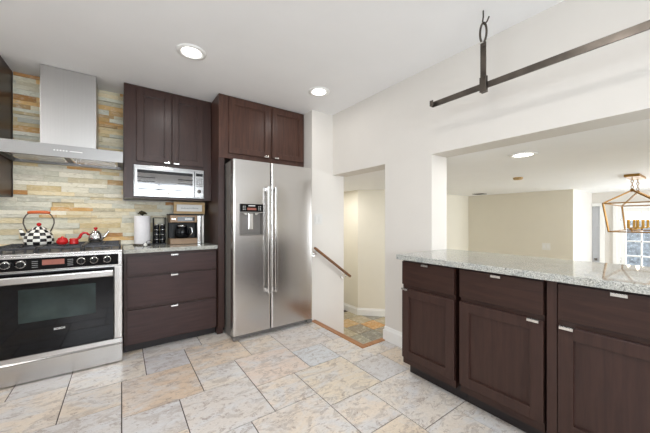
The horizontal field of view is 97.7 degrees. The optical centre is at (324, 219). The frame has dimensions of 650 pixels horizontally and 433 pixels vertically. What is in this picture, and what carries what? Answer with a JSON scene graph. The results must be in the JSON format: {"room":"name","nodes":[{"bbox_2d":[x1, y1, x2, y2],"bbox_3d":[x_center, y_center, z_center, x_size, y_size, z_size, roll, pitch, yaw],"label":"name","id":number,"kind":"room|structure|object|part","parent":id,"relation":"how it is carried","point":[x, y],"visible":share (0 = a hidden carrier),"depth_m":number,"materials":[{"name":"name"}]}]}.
{"room":"kitchen","nodes":[
{"label":"kitchen","id":0,"kind":"room"},
{"bbox_2d":[0,95,203,333],"bbox_3d":[-2.355,0.045,2.766,4.190,2.640,0.120,0,0,-36],"label":"wall","id":1,"kind":"structure","parent":0,"point":[123,95],"depth_m":2.90,"materials":[{"name":"paint"}]},
{"bbox_2d":[0,56,12,196],"bbox_3d":[-2.763,-0.735,2.157,0.458,1.075,0.375,0,0,-36],"label":"upper cabinet","id":2,"kind":"object","parent":1,"relation":"attached to","point":[6,74],"visible":1,"depth_m":2.31,"materials":[{"name":"brown wood"}]},
{"bbox_2d":[0,64,122,169],"bbox_3d":[-2.213,-0.885,2.454,0.762,0.772,0.472,0,0,-36],"label":"range hood","id":3,"kind":"object","parent":1,"relation":"attached to","point":[68,99],"visible":1,"depth_m":2.39,"materials":[{"name":"metal"}]},
{"bbox_2d":[0,72,172,245],"bbox_3d":[-2.232,-0.511,2.751,1.993,1.522,0.032,0,0,-36],"label":"backsplash","id":4,"kind":"structure","parent":1,"relation":"attached to","point":[45,187],"depth_m":2.65,"materials":[{"name":"beige stone"}]},
{"bbox_2d":[124,82,210,201],"bbox_3d":[-1.631,-0.740,2.968,0.771,1.065,0.375,0,0,-36],"label":"upper cabinet","id":5,"kind":"object","parent":1,"relation":"attached to","point":[162,129],"visible":1,"depth_m":2.81,"materials":[{"name":"brown wood"}]},
{"bbox_3d":[-1.656,-0.898,2.756,0.292,0.683,0.020,0,0,-36],"label":"door","id":6,"kind":"part","parent":5,"relation":"part of","materials":[{"name":"brown wood"}]},
{"bbox_2d":[133,164,203,198],"bbox_3d":[-1.615,-0.372,2.942,0.618,0.297,0.336,0,0,-36],"label":"microwave","id":7,"kind":"object","parent":5,"relation":"in","point":[148,181],"visible":1,"depth_m":2.79,"materials":[{"name":"grey metal"}]},
{"bbox_3d":[-1.315,-0.368,2.969,0.086,0.270,0.012,0,0,-36],"label":"control panel","id":8,"kind":"part","parent":7,"relation":"part of","materials":[{"name":"metal"}]},
{"bbox_3d":[-1.414,-0.898,2.929,0.290,0.683,0.020,0,0,-36],"label":"door","id":9,"kind":"part","parent":5,"relation":"part of","materials":[{"name":"brown wood"}]},
{"bbox_2d":[211,93,303,166],"bbox_3d":[-0.828,-0.951,3.371,0.994,0.642,0.655,0,0,-36],"label":"upper cabinet","id":10,"kind":"object","parent":1,"relation":"attached to","point":[242,129],"visible":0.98,"depth_m":3.08,"materials":[{"name":"brown wood"}]},
{"bbox_3d":[-0.798,-0.966,3.026,0.449,0.562,0.020,0,0,-36],"label":"door","id":11,"kind":"part","parent":10,"relation":"part of","materials":[{"name":"brown wood"}]},
{"bbox_3d":[-0.429,-0.966,3.291,0.402,0.562,0.020,0,0,-36],"label":"door","id":12,"kind":"part","parent":10,"relation":"part of","materials":[{"name":"brown wood"}]},
{"bbox_2d":[0,322,525,432],"bbox_3d":[-0.392,1.265,0.556,4.610,0.200,5.760,0,0,-36],"label":"floor","id":13,"kind":"structure","parent":0,"point":[229,401],"depth_m":1.90,"materials":[{"name":"tile"}]},
{"bbox_2d":[0,240,121,388],"bbox_3d":[-2.143,0.680,2.349,0.759,0.968,0.715,0,0,-36],"label":"gas range","id":14,"kind":"object","parent":13,"relation":"on","point":[61,305],"visible":0.98,"depth_m":2.11,"materials":[{"name":"metal"}]},
{"bbox_3d":[-2.190,0.313,1.942,0.062,0.062,0.014,0,0,-36],"label":"knob","id":15,"kind":"part","parent":14,"relation":"part of","materials":[{"name":"metal"}]},
{"bbox_3d":[-2.129,0.313,1.986,0.062,0.062,0.014,0,0,-36],"label":"knob","id":16,"kind":"part","parent":14,"relation":"part of","materials":[{"name":"metal"}]},
{"bbox_2d":[19,211,54,244],"bbox_3d":[-2.332,0.061,2.315,0.184,0.275,0.184,0,0,5],"label":"kettle","id":17,"kind":"object","parent":14,"relation":"on","point":[38,235],"visible":1,"depth_m":2.27,"materials":[{"name":"ceramic"}]},
{"bbox_3d":[-2.402,0.114,2.265,0.062,0.087,0.040,0,0,-36],"label":"spout","id":18,"kind":"part","parent":17,"relation":"part of","materials":[{"name":"ceramic"}]},
{"bbox_2d":[23,229,54,244],"bbox_3d":[-2.332,0.137,2.315,0.184,0.122,0.184,0,0,-36],"label":"pot","id":19,"kind":"object","parent":17,"relation":"attached to","point":[33,236],"depth_m":2.26,"materials":[{"name":"ceramic"}]},
{"bbox_3d":[-2.332,0.063,2.315,0.092,0.025,0.092,0,0,-36],"label":"lid","id":20,"kind":"part","parent":17,"relation":"part of","materials":[{"name":"ceramic"}]},
{"bbox_3d":[-1.964,0.418,2.075,0.671,0.050,0.061,0,0,-36],"label":"door handle","id":21,"kind":"part","parent":14,"relation":"part of","materials":[{"name":"metal"}]},
{"bbox_3d":[-1.982,0.669,2.123,0.651,0.584,0.039,0,0,-36],"label":"oven door","id":22,"kind":"part","parent":14,"relation":"part of","materials":[{"name":"black glass"}]},
{"bbox_3d":[-1.970,0.316,2.110,0.703,0.086,0.004,0,0,-36],"label":"control glass","id":23,"kind":"part","parent":14,"relation":"part of","materials":[{"name":"black glass"}]},
{"bbox_3d":[-1.981,1.060,2.122,0.759,0.186,0.042,0,0,-36],"label":"storage drawer","id":24,"kind":"part","parent":14,"relation":"part of","materials":[{"name":"metal"}]},
{"bbox_2d":[0,244,121,257],"bbox_3d":[-2.163,0.235,2.376,0.759,0.042,0.647,0,0,-36],"label":"cooktop","id":25,"kind":"object","parent":14,"relation":"in","point":[10,250],"depth_m":2.18,"materials":[{"name":"black metal"}]},
{"bbox_3d":[-1.982,0.313,2.124,0.759,0.112,0.038,0,0,-36],"label":"control panel","id":26,"kind":"part","parent":14,"relation":"part of","materials":[{"name":"metal"}]},
{"bbox_2d":[56,236,67,244],"bbox_3d":[-2.135,0.165,2.309,0.074,0.066,0.074,0,0,-36],"label":"pot","id":27,"kind":"object","parent":14,"relation":"on","point":[62,240],"visible":1,"depth_m":2.29,"materials":[{"name":"red ceramic"}]},
{"bbox_3d":[-2.135,0.176,2.309,0.074,0.044,0.074,0,0,-36],"label":"pot","id":28,"kind":"part","parent":27,"relation":"part of","materials":[{"name":"red ceramic"}]},
{"bbox_2d":[69,238,78,243],"bbox_3d":[-2.084,0.174,2.358,0.062,0.048,0.062,0,0,-36],"label":"jar","id":29,"kind":"object","parent":14,"relation":"on","point":[71,240],"visible":1,"depth_m":2.34,"materials":[{"name":"red ceramic"}]},
{"bbox_3d":[-1.866,0.313,2.174,0.062,0.062,0.014,0,0,-36],"label":"knob","id":30,"kind":"part","parent":14,"relation":"part of","materials":[{"name":"metal"}]},
{"bbox_2d":[78,227,108,241],"bbox_3d":[-2.071,0.131,2.545,0.214,0.134,0.108,0,0,-14],"label":"teapot","id":31,"kind":"object","parent":14,"relation":"on","point":[95,235],"visible":0.98,"depth_m":2.51,"materials":[{"name":"metal"}]},
{"bbox_3d":[-2.127,0.137,2.499,0.087,0.069,0.022,0,0,-36],"label":"handle","id":32,"kind":"part","parent":31,"relation":"part of","materials":[{"name":"red ceramic"}]},
{"bbox_2d":[88,232,102,241],"bbox_3d":[-2.058,0.152,2.548,0.108,0.092,0.108,0,0,-36],"label":"pot","id":33,"kind":"object","parent":31,"relation":"attached to","point":[92,236],"depth_m":2.51,"materials":[{"name":"metal"}]},
{"bbox_3d":[-1.804,0.313,2.218,0.062,0.062,0.014,0,0,-36],"label":"knob","id":34,"kind":"part","parent":14,"relation":"part of","materials":[{"name":"metal"}]},
{"bbox_3d":[-1.738,0.313,2.265,0.062,0.062,0.014,0,0,-36],"label":"knob","id":35,"kind":"part","parent":14,"relation":"part of","materials":[{"name":"metal"}]},
{"bbox_3d":[-1.696,0.669,2.331,0.052,0.588,0.034,0,0,-36],"label":"trim","id":36,"kind":"part","parent":14,"relation":"part of","materials":[{"name":"metal"}]},
{"bbox_2d":[124,249,215,352],"bbox_3d":[-1.569,0.727,2.880,0.770,0.874,0.590,0,0,-36],"label":"base cabinet","id":37,"kind":"object","parent":13,"relation":"on","point":[170,296],"visible":1,"depth_m":2.63,"materials":[{"name":"brown wood"}]},
{"bbox_2d":[123,242,217,253],"bbox_3d":[-1.568,0.271,2.874,0.776,0.036,0.590,0,0,-36],"label":"countertop","id":38,"kind":"structure","parent":37,"relation":"on","point":[127,249],"depth_m":2.68,"materials":[{"name":"grey stone"}]},
{"bbox_2d":[133,211,150,245],"bbox_3d":[-1.853,0.078,2.880,0.156,0.349,0.156,0,0,-36],"label":"paper towel holder","id":39,"kind":"object","parent":38,"relation":"on","point":[141,223],"visible":0.88,"depth_m":2.82,"materials":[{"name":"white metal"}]},
{"bbox_2d":[153,217,165,244],"bbox_3d":[-1.735,0.113,2.976,0.115,0.278,0.100,0,0,-36],"label":"spice rack","id":40,"kind":"object","parent":38,"relation":"on","point":[153,217],"visible":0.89,"depth_m":2.94,"materials":[{"name":"black metal"}]},
{"bbox_2d":[167,214,203,244],"bbox_3d":[-1.501,0.093,3.060,0.338,0.318,0.236,0,0,-36],"label":"coffee maker","id":41,"kind":"object","parent":38,"relation":"on","point":[182,228],"visible":1,"depth_m":2.99,"materials":[{"name":"black plastic"}]},
{"bbox_2d":[173,202,204,213],"bbox_3d":[-1.493,-0.131,3.131,0.313,0.130,0.030,0,0,-36],"label":"framed sign","id":42,"kind":"object","parent":41,"relation":"on","point":[178,207],"visible":0.99,"depth_m":3.12,"materials":[{"name":"brown wood"}]},
{"bbox_3d":[-1.410,0.935,2.668,0.742,0.289,0.020,0,0,-36],"label":"drawer","id":43,"kind":"part","parent":37,"relation":"part of","materials":[{"name":"brown wood"}]},
{"bbox_3d":[-1.410,0.635,2.668,0.742,0.264,0.020,0,0,-36],"label":"drawer","id":44,"kind":"part","parent":37,"relation":"part of","materials":[{"name":"brown wood"}]},
{"bbox_3d":[-1.410,0.400,2.668,0.742,0.166,0.020,0,0,-36],"label":"drawer","id":45,"kind":"part","parent":37,"relation":"part of","materials":[{"name":"brown wood"}]},
{"bbox_2d":[204,157,223,333],"bbox_3d":[-1.223,0.268,3.112,0.057,1.792,0.615,0,0,-36],"label":"end panel","id":46,"kind":"object","parent":13,"relation":"on","point":[214,209],"visible":0.65,"depth_m":2.88,"materials":[{"name":"brown wood"}]},
{"bbox_2d":[223,159,311,340],"bbox_3d":[-0.727,0.290,3.260,0.898,1.747,0.892,0,0,-36],"label":"refrigerator","id":47,"kind":"object","parent":13,"relation":"on","point":[268,207],"visible":0.94,"depth_m":2.89,"materials":[{"name":"grey metal"}]},
{"bbox_3d":[-0.735,0.263,2.831,0.386,1.692,0.076,0,0,-36],"label":"door","id":48,"kind":"part","parent":47,"relation":"part of","materials":[{"name":"metal"}]},
{"bbox_3d":[-0.742,0.013,2.824,0.160,0.164,0.052,0,0,-36],"label":"dispenser lever","id":49,"kind":"part","parent":47,"relation":"part of","materials":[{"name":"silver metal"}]},
{"bbox_3d":[-0.726,-0.119,2.801,0.237,0.076,0.024,0,0,-36],"label":"dispenser panel","id":50,"kind":"part","parent":47,"relation":"part of","materials":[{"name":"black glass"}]},
{"bbox_3d":[-0.570,0.198,2.865,0.028,1.075,0.066,0,0,-36],"label":"handle","id":51,"kind":"part","parent":47,"relation":"part of","materials":[{"name":"metal"}]},
{"bbox_3d":[-0.507,0.198,2.909,0.028,1.075,0.066,0,0,-36],"label":"handle","id":52,"kind":"part","parent":47,"relation":"part of","materials":[{"name":"metal"}]},
{"bbox_3d":[-0.367,0.263,3.095,0.506,1.692,0.076,0,0,-36],"label":"door","id":53,"kind":"part","parent":47,"relation":"part of","materials":[{"name":"metal"}]},
{"bbox_2d":[401,260,467,401],"bbox_3d":[0.929,0.728,2.104,0.600,0.873,0.444,0,0,-36],"label":"base cabinet","id":54,"kind":"object","parent":13,"relation":"on","point":[431,298],"visible":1,"depth_m":1.93,"materials":[{"name":"brown wood"}]},
{"bbox_3d":[0.701,0.390,1.958,0.020,0.170,0.407,0,0,-36],"label":"drawer","id":55,"kind":"part","parent":54,"relation":"part of","materials":[{"name":"brown wood"}]},
{"bbox_3d":[0.701,0.759,1.958,0.020,0.512,0.407,0,0,-36],"label":"door","id":56,"kind":"part","parent":54,"relation":"part of","materials":[{"name":"brown wood"}]},
{"bbox_2d":[459,268,546,432],"bbox_3d":[1.194,0.728,1.733,0.600,0.873,0.465,0,0,-36],"label":"base cabinet","id":57,"kind":"object","parent":13,"relation":"on","point":[503,318],"visible":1,"depth_m":1.56,"materials":[{"name":"brown wood"}]},
{"bbox_3d":[0.954,0.314,1.581,0.032,0.014,0.052,0,0,-36],"label":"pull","id":58,"kind":"part","parent":57,"relation":"part of","materials":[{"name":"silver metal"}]},
{"bbox_3d":[0.965,0.390,1.589,0.020,0.170,0.431,0,0,-36],"label":"drawer","id":59,"kind":"part","parent":57,"relation":"part of","materials":[{"name":"brown wood"}]},
{"bbox_3d":[1.056,0.507,1.439,0.032,0.014,0.052,0,0,-36],"label":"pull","id":60,"kind":"part","parent":57,"relation":"part of","materials":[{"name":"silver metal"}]},
{"bbox_2d":[547,281,649,432],"bbox_3d":[1.465,0.728,1.356,0.600,0.873,0.504,0,0,-36],"label":"base cabinet","id":61,"kind":"object","parent":13,"relation":"on","point":[598,339],"visible":0.95,"depth_m":1.25,"materials":[{"name":"brown wood"}]},
{"bbox_3d":[1.133,0.507,1.331,0.032,0.014,0.052,0,0,-36],"label":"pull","id":62,"kind":"part","parent":61,"relation":"part of","materials":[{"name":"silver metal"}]},
{"bbox_3d":[1.246,0.390,1.198,0.020,0.170,0.418,0,0,-36],"label":"drawer","id":63,"kind":"part","parent":61,"relation":"part of","materials":[{"name":"brown wood"}]},
{"bbox_3d":[1.246,0.759,1.198,0.020,0.512,0.418,0,0,-36],"label":"door","id":64,"kind":"part","parent":61,"relation":"part of","materials":[{"name":"brown wood"}]},
{"bbox_3d":[1.234,0.314,1.190,0.032,0.014,0.052,0,0,-36],"label":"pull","id":65,"kind":"part","parent":61,"relation":"part of","materials":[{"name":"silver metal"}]},
{"bbox_3d":[2.030,0.728,0.565,0.600,0.873,0.501,0,0,-36],"label":"cabinet","id":66,"kind":"object","parent":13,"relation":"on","visible":0},
{"bbox_2d":[396,249,649,294],"bbox_3d":[1.482,0.271,1.340,0.680,0.036,2.343,0,0,-36],"label":"countertop","id":67,"kind":"structure","parent":66,"relation":"on","point":[619,277],"depth_m":1.51,"materials":[{"name":"grey stone"}]},
{"bbox_2d":[0,0,563,114],"bbox_3d":[-0.432,-1.335,0.527,4.710,0.120,5.960,0,0,-36],"label":"ceiling","id":68,"kind":"structure","parent":0,"point":[266,52],"depth_m":2.02,"materials":[{"name":"paint"}]},
{"bbox_2d":[176,43,205,60],"bbox_3d":[-1.013,-1.270,2.155,0.210,0.010,0.210,0,0,-36],"label":"recessed light","id":69,"kind":"object","parent":68,"relation":"in","point":[189,51],"visible":1,"depth_m":2.14,"materials":[{"name":"white paint"}]},
{"bbox_2d":[308,87,329,96],"bbox_3d":[-0.060,-1.270,2.818,0.210,0.010,0.210,0,0,-36],"label":"recessed light","id":70,"kind":"object","parent":68,"relation":"in","point":[315,91],"visible":1,"depth_m":2.81,"materials":[{"name":"white paint"}]},
{"bbox_2d":[430,10,649,107],"bbox_3d":[1.324,-1.027,1.222,0.048,0.496,1.951,0,0,-36],"label":"pot rack","id":71,"kind":"object","parent":68,"relation":"hanging from","point":[484,84],"visible":1,"depth_m":1.55,"materials":[{"name":"brown metal"}]},
{"bbox_2d":[304,110,343,333],"bbox_3d":[-0.226,0.225,3.798,0.475,3.000,0.920,0,0,-36],"label":"wall","id":72,"kind":"structure","parent":0,"point":[327,188],"depth_m":3.41,"materials":[{"name":"paint"}]},
{"bbox_2d":[314,214,321,223],"bbox_3d":[-0.080,-0.010,3.330,0.117,0.120,0.010,0,0,-36],"label":"light switch","id":73,"kind":"object","parent":72,"relation":"attached to","point":[317,217],"visible":1,"depth_m":3.33,"materials":[{"name":"white plastic"}]},
{"bbox_2d":[312,247,350,278],"bbox_3d":[0.084,0.522,3.401,0.545,0.431,0.086,0,0,-36],"label":"handrail","id":74,"kind":"object","parent":72,"relation":"attached to","point":[315,248],"visible":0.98,"depth_m":3.35,"materials":[{"name":"brown wood"}]},
{"bbox_2d":[344,190,357,307],"bbox_3d":[0.427,0.590,5.502,0.120,2.270,0.750,0,0,-36],"label":"wall","id":75,"kind":"structure","parent":0,"point":[350,197],"depth_m":5.30,"materials":[{"name":"paint"}]},
{"bbox_2d":[344,312,384,343],"bbox_3d":[3.485,1.731,3.424,6.046,0.012,6.702,0,0,-36],"label":"floor","id":76,"kind":"structure","parent":0,"point":[361,325],"depth_m":4.56,"materials":[{"name":"tile"}]},
{"bbox_2d":[358,190,384,308],"bbox_3d":[0.917,0.590,5.152,0.636,2.270,0.085,0,0,9],"label":"wall","id":77,"kind":"structure","parent":0,"point":[371,203],"depth_m":5.12,"materials":[{"name":"paint"}]},
{"bbox_2d":[344,303,384,316],"bbox_3d":[2.274,1.660,5.795,4.253,0.130,1.522,0,0,0],"label":"baseboard","id":78,"kind":"structure","parent":77,"relation":"attached to","point":[358,311],"depth_m":5.13,"materials":[{"name":"white paint"}]},
{"bbox_2d":[447,194,467,250],"bbox_3d":[2.279,0.590,5.887,2.680,2.270,0.120,0,0,-36],"label":"wall","id":79,"kind":"structure","parent":0,"point":[457,206],"depth_m":6.28,"materials":[{"name":"paint"}]},
{"bbox_2d":[333,0,649,331],"bbox_3d":[1.661,0.045,1.460,0.220,2.640,5.080,0,0,-36],"label":"wall","id":80,"kind":"structure","parent":0,"point":[395,130],"depth_m":2.05,"materials":[{"name":"paint"}]},
{"bbox_2d":[312,320,384,348],"bbox_3d":[0.306,1.177,3.082,0.535,0.036,0.865,0,0,-36],"label":"trim","id":81,"kind":"structure","parent":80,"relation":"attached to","point":[332,330],"depth_m":2.78,"materials":[{"name":"brown wood"}]},
{"bbox_2d":[383,326,401,347],"bbox_3d":[0.757,1.097,2.587,0.097,0.135,0.524,0,0,-36],"label":"baseboard","id":82,"kind":"structure","parent":80,"relation":"attached to","point":[393,336],"depth_m":2.67,"materials":[{"name":"white paint"}]},
{"bbox_2d":[344,119,649,195],"bbox_3d":[3.483,-0.595,3.908,5.685,0.100,7.100,0,0,-36],"label":"ceiling","id":83,"kind":"structure","parent":0,"point":[595,160],"depth_m":2.95,"materials":[{"name":"paint"}]},
{"bbox_2d":[508,152,538,157],"bbox_3d":[1.648,-0.540,2.363,0.210,0.010,0.210,0,0,-36],"label":"recessed light","id":84,"kind":"object","parent":83,"relation":"in","point":[521,154],"visible":1,"depth_m":2.35,"materials":[{"name":"white paint"}]},
{"bbox_2d":[602,173,649,232],"bbox_3d":[3.936,-0.198,3.581,1.149,0.693,0.449,0,0,-36],"label":"pendant lantern","id":85,"kind":"object","parent":83,"relation":"hanging from","point":[638,176],"visible":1,"depth_m":3.43,"materials":[{"name":"gold metal"}]},
{"bbox_2d":[626,214,630,228],"bbox_3d":[3.754,0.018,3.496,0.048,0.186,0.074,0,0,-36],"label":"candle","id":86,"kind":"object","parent":85,"relation":"on","point":[628,216],"depth_m":3.50,"materials":[{"name":"gold metal"}]},
{"bbox_2d":[632,214,635,227],"bbox_3d":[4.075,0.018,3.726,0.048,0.186,0.074,0,0,-36],"label":"candle","id":87,"kind":"object","parent":85,"relation":"on","point":[634,217],"depth_m":3.73,"materials":[{"name":"gold metal"}]},
{"bbox_2d":[633,214,640,229],"bbox_3d":[3.637,0.018,3.321,0.048,0.186,0.074,0,0,-36],"label":"candle","id":88,"kind":"object","parent":85,"relation":"on","point":[637,216],"depth_m":3.30,"materials":[{"name":"gold metal"}]},
{"bbox_2d":[640,214,645,228],"bbox_3d":[3.958,0.018,3.551,0.048,0.186,0.074,0,0,-36],"label":"candle","id":89,"kind":"object","parent":85,"relation":"on","point":[643,216],"depth_m":3.53,"materials":[{"name":"gold metal"}]},
{"bbox_2d":[646,214,649,227],"bbox_3d":[4.279,0.018,3.780,0.048,0.186,0.074,0,0,-36],"label":"candle","id":90,"kind":"object","parent":85,"relation":"on","point":[647,217],"depth_m":3.76,"materials":[{"name":"gold metal"}]},
{"bbox_2d":[468,189,574,259],"bbox_3d":[3.899,0.590,5.823,0.120,2.270,1.870,0,0,-36],"label":"wall","id":91,"kind":"structure","parent":0,"point":[512,223],"depth_m":5.64,"materials":[{"name":"paint"}]},
{"bbox_2d":[542,243,549,249],"bbox_3d":[4.160,0.500,5.346,0.010,0.130,0.130,0,0,-36],"label":"wall outlet","id":92,"kind":"object","parent":91,"relation":"attached to","point":[545,246],"visible":1,"depth_m":5.34,"materials":[{"name":"white plastic"}]},
{"bbox_2d":[575,190,591,261],"bbox_3d":[4.917,0.590,5.475,1.130,2.270,0.120,0,0,-36],"label":"wall","id":93,"kind":"structure","parent":0,"point":[583,200],"depth_m":5.40,"materials":[{"name":"paint"}]},
{"bbox_2d":[592,190,649,263],"bbox_3d":[6.566,0.590,4.245,0.120,2.270,4.060,0,0,-36],"label":"wall","id":94,"kind":"structure","parent":0,"point":[596,197],"depth_m":5.54,"materials":[{"name":"paint"}]},
{"bbox_2d":[592,206,599,261],"bbox_3d":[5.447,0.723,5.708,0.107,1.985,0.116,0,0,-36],"label":"door","id":95,"kind":"structure","parent":94,"relation":"in","point":[595,210],"depth_m":5.71,"materials":[{"name":"grey paint"}]},
{"bbox_2d":[592,203,604,262],"bbox_3d":[5.452,0.695,5.671,0.030,2.060,0.185,0,0,-36],"label":"trim","id":96,"kind":"structure","parent":94,"relation":"attached to","point":[602,218],"depth_m":5.61,"materials":[{"name":"white paint"}]},
{"bbox_2d":[613,202,649,263],"bbox_3d":[5.947,0.695,5.066,0.130,2.060,1.135,0,0,-36],"label":"trim","id":97,"kind":"structure","parent":94,"relation":"attached to","point":[616,209],"depth_m":5.45,"materials":[{"name":"white paint"}]},
{"bbox_2d":[621,207,649,265],"bbox_3d":[5.941,0.743,5.069,0.067,1.945,0.937,0,0,-36],"label":"door","id":98,"kind":"structure","parent":94,"relation":"in","point":[642,209],"depth_m":5.37,"materials":[{"name":"white paint"}]},
{"bbox_2d":[626,221,649,266],"bbox_3d":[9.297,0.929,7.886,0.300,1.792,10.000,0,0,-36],"label":"window","id":99,"kind":"structure","parent":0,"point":[632,248],"depth_m":8.13,"materials":[{"name":"clear glass"}]}
]}

